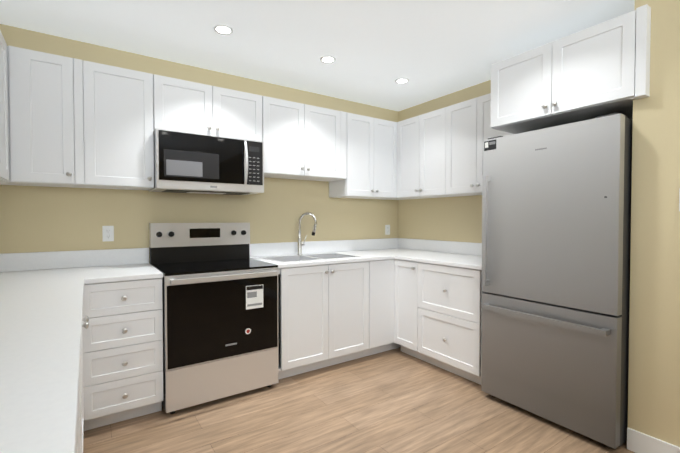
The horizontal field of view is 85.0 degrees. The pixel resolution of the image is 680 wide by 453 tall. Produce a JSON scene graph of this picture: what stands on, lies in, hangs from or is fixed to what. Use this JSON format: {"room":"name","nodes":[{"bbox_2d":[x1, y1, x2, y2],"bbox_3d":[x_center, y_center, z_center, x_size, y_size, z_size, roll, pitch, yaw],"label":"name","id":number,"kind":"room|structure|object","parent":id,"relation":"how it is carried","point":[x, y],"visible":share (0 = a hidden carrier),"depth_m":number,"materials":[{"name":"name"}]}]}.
{"room":"kitchen","nodes":[
{"label":"kitchen","id":0,"kind":"room"},
{"bbox_2d":[0,24,397,263],"bbox_3d":[-0.875,-0.061,3.329,3.885,2.500,0.100,-1,1,-34],"label":"wall","id":1,"kind":"structure","parent":0,"point":[40,219],"depth_m":2.93,"materials":[{"name":"beige paint"}]},
{"bbox_2d":[6,45,153,189],"bbox_3d":[-1.697,-0.664,2.481,0.779,0.790,0.350,-1,1,-34],"label":"upper cabinet","id":2,"kind":"object","parent":1,"relation":"attached to","point":[75,123],"visible":1,"depth_m":2.34,"materials":[{"name":"white paint"}]},
{"bbox_2d":[102,226,113,241],"bbox_3d":[-1.692,0.052,2.708,0.070,0.114,0.008,-1,1,-34],"label":"electrical outlet","id":3,"kind":"object","parent":1,"relation":"attached to","point":[107,233],"visible":1,"depth_m":2.71,"materials":[{"name":"white plastic"}]},
{"bbox_2d":[153,74,261,140],"bbox_3d":[-1.043,-0.874,2.922,0.802,0.389,0.350,-1,1,-34],"label":"upper cabinet","id":4,"kind":"object","parent":1,"relation":"attached to","point":[186,106],"visible":0.92,"depth_m":2.77,"materials":[{"name":"white paint"}]},
{"bbox_2d":[149,128,263,194],"bbox_3d":[-1.023,-0.468,2.880,0.774,0.412,0.454,-1,1,-34],"label":"microwave","id":5,"kind":"object","parent":4,"relation":"attached to","point":[190,162],"visible":0.98,"depth_m":2.71,"materials":[{"name":"silver metal"}]},
{"bbox_2d":[262,96,346,181],"bbox_3d":[-0.364,-0.763,3.388,0.841,0.630,0.350,-1,1,-34],"label":"upper cabinet","id":6,"kind":"object","parent":1,"relation":"attached to","point":[304,141],"visible":1,"depth_m":3.25,"materials":[{"name":"white paint"}]},
{"bbox_2d":[329,112,396,199],"bbox_3d":[0.245,-0.692,3.822,0.652,0.790,0.320,-1,1,-34],"label":"upper cabinet","id":7,"kind":"object","parent":1,"relation":"attached to","point":[371,142],"depth_m":3.67,"materials":[{"name":"white paint"}]},
{"bbox_2d":[385,225,389,234],"bbox_3d":[0.544,0.037,4.232,0.070,0.114,0.008,-1,1,-34],"label":"electrical outlet","id":8,"kind":"object","parent":1,"relation":"attached to","point":[387,229],"visible":1,"depth_m":4.23,"materials":[{"name":"white plastic"}]},
{"bbox_2d":[0,0,634,110],"bbox_3d":[0.899,-1.307,0.699,3.885,0.100,6.400,-1,1,-34],"label":"ceiling","id":9,"kind":"structure","parent":0,"point":[428,49],"depth_m":2.49,"materials":[{"name":"white paint"}]},
{"bbox_2d":[214,25,232,34],"bbox_3d":[-0.764,-1.290,2.434,0.124,0.004,0.124,-1,1,-34],"label":"recessed light","id":10,"kind":"object","parent":9,"relation":"in","point":[224,29],"visible":1,"depth_m":2.43,"materials":[{"name":"white"}]},
{"bbox_2d":[320,56,335,62],"bbox_3d":[-0.095,-1.300,2.890,0.124,0.004,0.124,-1,1,-34],"label":"recessed light","id":11,"kind":"object","parent":9,"relation":"in","point":[327,59],"visible":1,"depth_m":2.88,"materials":[{"name":"white"}]},
{"bbox_2d":[395,78,408,82],"bbox_3d":[0.558,-1.309,3.335,0.124,0.004,0.124,-1,1,-34],"label":"recessed light","id":12,"kind":"object","parent":9,"relation":"in","point":[402,80],"visible":1,"depth_m":3.32,"materials":[{"name":"white"}]},
{"bbox_2d":[83,347,634,452],"bbox_3d":[0.899,1.293,0.753,3.885,0.100,6.400,-1,1,-34],"label":"floor","id":13,"kind":"structure","parent":0,"point":[397,400],"depth_m":2.30,"materials":[{"name":"wood"}]},
{"bbox_2d":[76,338,83,452],"bbox_3d":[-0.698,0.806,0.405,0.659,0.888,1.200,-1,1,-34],"label":"base cabinet","id":14,"kind":"object","parent":13,"relation":"on","point":[80,424],"depth_m":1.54,"materials":[{"name":"white paint"}]},
{"bbox_2d":[0,248,162,452],"bbox_3d":[-0.702,0.281,0.771,1.079,0.148,4.328,-1,1,-34],"label":"countertop","id":15,"kind":"structure","parent":14,"relation":"on","point":[41,303],"depth_m":1.08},
{"bbox_2d":[81,293,87,430],"bbox_3d":[-1.373,0.786,1.395,0.659,0.888,1.198,-1,1,-34],"label":"base cabinet","id":16,"kind":"object","parent":13,"relation":"on","point":[85,363],"depth_m":2.12,"materials":[{"name":"white paint"}]},
{"bbox_2d":[84,278,163,429],"bbox_3d":[-1.476,0.763,2.487,0.437,0.888,0.638,-1,1,-34],"label":"base cabinet","id":17,"kind":"object","parent":13,"relation":"on","point":[121,369],"depth_m":2.23,"materials":[{"name":"white paint"}]},
{"bbox_2d":[149,222,278,413],"bbox_3d":[-0.945,0.588,2.784,0.772,1.225,0.719,-1,1,-34],"label":"stove","id":18,"kind":"object","parent":13,"relation":"on","point":[220,309],"visible":1,"depth_m":2.56,"materials":[{"name":"grey"}]},
{"bbox_2d":[278,261,368,378],"bbox_3d":[-0.277,0.746,3.286,0.883,0.887,0.668,-1,1,-34],"label":"base cabinet","id":19,"kind":"object","parent":13,"relation":"on","point":[323,316],"visible":0.79,"depth_m":3.02,"materials":[{"name":"white paint"}]},
{"bbox_2d":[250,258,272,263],"bbox_3d":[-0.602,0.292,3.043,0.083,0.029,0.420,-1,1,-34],"label":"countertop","id":20,"kind":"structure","parent":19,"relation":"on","point":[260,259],"depth_m":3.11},
{"bbox_2d":[363,259,394,356],"bbox_3d":[0.203,0.739,3.632,0.297,0.888,0.636,-1,1,-34],"label":"base cabinet","id":21,"kind":"object","parent":13,"relation":"on","point":[381,272],"depth_m":3.37,"materials":[{"name":"white paint"}]},
{"bbox_2d":[249,238,420,267],"bbox_3d":[0.112,0.223,3.537,1.821,0.147,0.673,-1,1,-34],"label":"countertop","id":22,"kind":"structure","parent":21,"relation":"on","point":[385,248],"depth_m":3.61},
{"bbox_2d":[297,212,316,254],"bbox_3d":[-0.309,0.067,3.411,0.123,0.396,0.185,-1,1,-34],"label":"faucet","id":23,"kind":"object","parent":22,"relation":"on","point":[300,244],"visible":1,"depth_m":3.43,"materials":[{"name":"silver metal"}]},
{"bbox_2d":[258,253,360,284],"bbox_3d":[-0.261,0.362,3.284,0.780,0.188,0.470,-1,1,-34],"label":"sink","id":24,"kind":"object","parent":22,"relation":"in","point":[303,257],"visible":0.27,"depth_m":3.36,"materials":[{"name":"silver metal"}]},
{"bbox_2d":[395,259,414,356],"bbox_3d":[0.847,0.741,3.520,0.638,0.888,0.309,-1,1,-34],"label":"base cabinet","id":25,"kind":"object","parent":13,"relation":"on","point":[404,269],"depth_m":3.35,"materials":[{"name":"white paint"}]},
{"bbox_2d":[415,262,484,384],"bbox_3d":[1.109,0.749,3.136,0.638,0.888,0.620,-1,1,-34],"label":"base cabinet","id":26,"kind":"object","parent":13,"relation":"on","point":[430,313],"depth_m":2.94,"materials":[{"name":"white paint"}]},
{"bbox_2d":[397,239,481,269],"bbox_3d":[1.039,0.230,3.216,0.651,0.147,0.900,-1,1,-34],"label":"countertop","id":27,"kind":"structure","parent":26,"relation":"on","point":[458,254],"depth_m":3.50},
{"bbox_2d":[481,113,632,448],"bbox_3d":[1.488,0.298,2.455,0.743,1.817,0.807,-1,1,-34],"label":"refrigerator","id":28,"kind":"object","parent":13,"relation":"on","point":[556,230],"visible":0.96,"depth_m":2.17,"materials":[{"name":"grey metal"}]},
{"bbox_2d":[398,80,490,242],"bbox_3d":[1.399,-0.062,3.353,0.100,2.500,2.420,-1,1,-34],"label":"wall","id":29,"kind":"structure","parent":0,"point":[458,219],"depth_m":3.77,"materials":[{"name":"beige paint"}]},
{"bbox_2d":[397,107,444,199],"bbox_3d":[0.898,-0.689,3.699,0.321,0.790,0.657,-1,1,-34],"label":"upper cabinet","id":30,"kind":"object","parent":29,"relation":"attached to","point":[438,153],"depth_m":3.58,"materials":[{"name":"white paint"}]},
{"bbox_2d":[441,93,513,196],"bbox_3d":[1.263,-0.678,3.163,0.321,0.790,0.640,-1,1,-34],"label":"upper cabinet","id":31,"kind":"object","parent":29,"relation":"attached to","point":[467,123],"depth_m":3.16,"materials":[{"name":"white paint"}]},
{"bbox_2d":[490,4,650,133],"bbox_3d":[1.559,-0.917,2.432,0.648,0.460,0.890,-1,1,-34],"label":"upper cabinet","id":32,"kind":"object","parent":29,"relation":"attached to","point":[597,70],"visible":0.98,"depth_m":2.19,"materials":[{"name":"white paint"}]},
{"bbox_2d":[628,0,679,446],"bbox_3d":[2.913,-0.005,0.634,0.660,2.500,3.780,-1,1,-34],"label":"wall","id":33,"kind":"structure","parent":0,"point":[654,370],"depth_m":1.92,"materials":[{"name":"beige paint"}]},
{"bbox_2d":[627,427,679,452],"bbox_3d":[2.633,1.189,0.469,0.016,0.118,3.779,-1,1,-34],"label":"baseboard","id":34,"kind":"structure","parent":33,"relation":"attached to","point":[639,442],"depth_m":1.94,"materials":[{"name":"white wood"}]},
{"bbox_3d":[-0.665,0.015,-0.339,0.100,2.500,6.200,-1,1,-34],"label":"wall","id":35,"kind":"structure","parent":0,"visible":0},
{"bbox_2d":[0,30,11,184],"bbox_3d":[-1.904,-0.651,1.842,0.320,0.790,0.503,-1,1,-34],"label":"upper cabinet","id":36,"kind":"object","parent":35,"relation":"attached to","point":[4,156],"depth_m":2.07,"materials":[{"name":"white paint"}]}
]}

